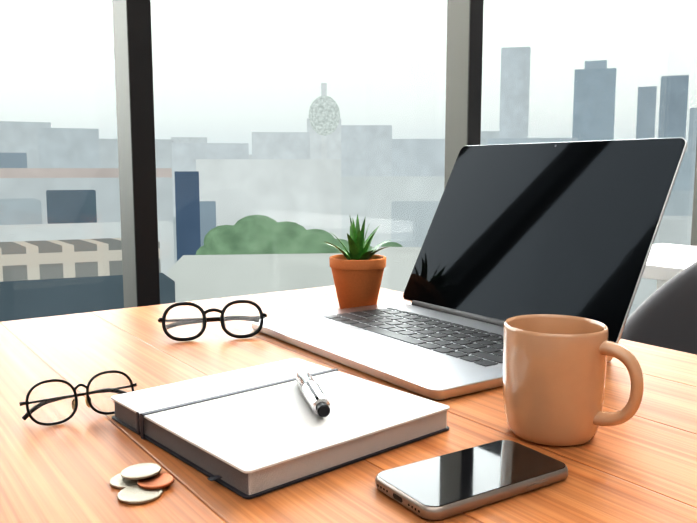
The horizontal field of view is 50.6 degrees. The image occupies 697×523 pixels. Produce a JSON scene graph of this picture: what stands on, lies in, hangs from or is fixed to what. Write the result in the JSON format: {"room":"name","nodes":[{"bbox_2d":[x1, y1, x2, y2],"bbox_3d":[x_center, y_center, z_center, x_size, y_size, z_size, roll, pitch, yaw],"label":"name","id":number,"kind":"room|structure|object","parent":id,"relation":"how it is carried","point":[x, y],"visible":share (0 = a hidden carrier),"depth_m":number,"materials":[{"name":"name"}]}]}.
{"room":"office","nodes":[
{"label":"office","id":0,"kind":"room"},
{"bbox_2d":[112,0,696,307],"bbox_3d":[0.892,-0.756,2.328,4.902,2.800,0.160,-5,9,-35],"label":"window frame","id":1,"kind":"structure","parent":0,"point":[135,122],"depth_m":1.42,"materials":[{"name":"grey metal"}]},
{"bbox_2d":[0,0,696,321],"bbox_3d":[0.879,-0.759,2.348,4.900,2.520,0.008,-5,9,-35],"label":"window glass","id":2,"kind":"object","parent":1,"relation":"in","point":[608,106],"depth_m":1.85,"materials":[{"name":"clear glass"}]},
{"bbox_3d":[1.002,1.013,-0.142,8.200,0.100,5.250,-5,9,-35],"label":"floor","id":3,"kind":"structure","parent":0,"visible":0},
{"bbox_2d":[0,285,696,522],"bbox_3d":[0.325,0.533,0.310,0.700,0.740,2.060,-5,9,-35],"label":"desk","id":4,"kind":"object","parent":3,"relation":"on","point":[640,466],"visible":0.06,"depth_m":0.54,"materials":[{"name":"brown wood"}]},
{"bbox_2d":[19,370,136,425],"bbox_3d":[-0.217,0.111,0.597,0.092,0.036,0.017,-5,-13,-34],"label":"glasses","id":5,"kind":"object","parent":4,"relation":"on","point":[74,404],"visible":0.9,"depth_m":0.59,"materials":[{"name":"black metal"}]},
{"bbox_2d":[110,463,173,503],"bbox_3d":[-0.131,0.138,0.463,0.047,0.007,0.042,5,9,34],"label":"coins","id":6,"kind":"object","parent":4,"relation":"on","point":[141,483],"visible":1,"depth_m":0.46,"materials":[{"name":"silver metal"}]},
{"bbox_2d":[158,300,266,340],"bbox_3d":[-0.161,0.072,0.878,0.128,0.047,0.024,-2,-19,-13],"label":"glasses","id":7,"kind":"object","parent":4,"relation":"on","point":[204,320],"visible":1,"depth_m":0.87,"materials":[{"name":"black"}]},
{"bbox_2d":[111,358,449,498],"bbox_3d":[-0.059,0.118,0.574,0.195,0.020,0.197,-6,9,-41],"label":"notebook","id":8,"kind":"object","parent":4,"relation":"on","point":[253,432],"visible":0.96,"depth_m":0.54,"materials":[{"name":"white paper"}]},
{"bbox_2d":[296,370,330,416],"bbox_3d":[-0.030,0.100,0.576,0.014,0.016,0.104,-27,12,-9],"label":"pen","id":9,"kind":"object","parent":8,"relation":"on","point":[315,396],"visible":1,"depth_m":0.55,"materials":[{"name":"silver metal"}]},
{"bbox_2d":[324,214,390,308],"bbox_3d":[0.015,0.000,1.051,0.106,0.134,0.107,-5,9,-35],"label":"plant","id":10,"kind":"object","parent":4,"relation":"on","point":[357,271],"visible":0.9,"depth_m":1.03,"materials":[{"name":"green plant"}]},
{"bbox_2d":[251,137,686,399],"bbox_3d":[0.122,-0.025,0.859,0.356,0.232,0.356,-5,9,-34],"label":"laptop","id":11,"kind":"object","parent":4,"relation":"on","point":[562,228],"visible":0.81,"depth_m":0.87,"materials":[{"name":"silver metal"}]},
{"bbox_2d":[375,440,567,519],"bbox_3d":[0.079,0.136,0.469,0.118,0.008,0.063,-4,8,-32],"label":"phone","id":12,"kind":"object","parent":4,"relation":"on","point":[449,484],"visible":1,"depth_m":0.46,"materials":[{"name":"black glass"}]},
{"bbox_2d":[503,314,643,446],"bbox_3d":[0.164,0.089,0.543,0.103,0.084,0.075,6,9,38],"label":"mug","id":13,"kind":"object","parent":4,"relation":"on","point":[554,372],"visible":1,"depth_m":0.52,"materials":[{"name":"beige ceramic"}]},
{"bbox_2d":[620,261,696,354],"bbox_3d":[0.552,0.380,0.991,0.550,0.860,0.662,-4,8,-29],"label":"chair","id":14,"kind":"object","parent":3,"relation":"on","point":[664,315],"visible":0.06,"depth_m":1.24,"materials":[{"name":"fabric"}]},
{"bbox_2d":[641,243,696,289],"bbox_3d":[1.072,0.405,1.343,0.440,0.740,1.400,-5,9,-35],"label":"side table","id":15,"kind":"object","parent":3,"relation":"on","point":[665,263],"visible":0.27,"depth_m":1.61,"materials":[{"name":"white"}]},
{"label":"outside","id":16,"kind":"structure","parent":0,"visible":0},
{"bbox_2d":[0,47,696,321],"bbox_3d":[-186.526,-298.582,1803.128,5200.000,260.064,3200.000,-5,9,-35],"label":"city","id":17,"kind":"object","parent":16,"point":[87,285],"depth_m":411.62}
]}

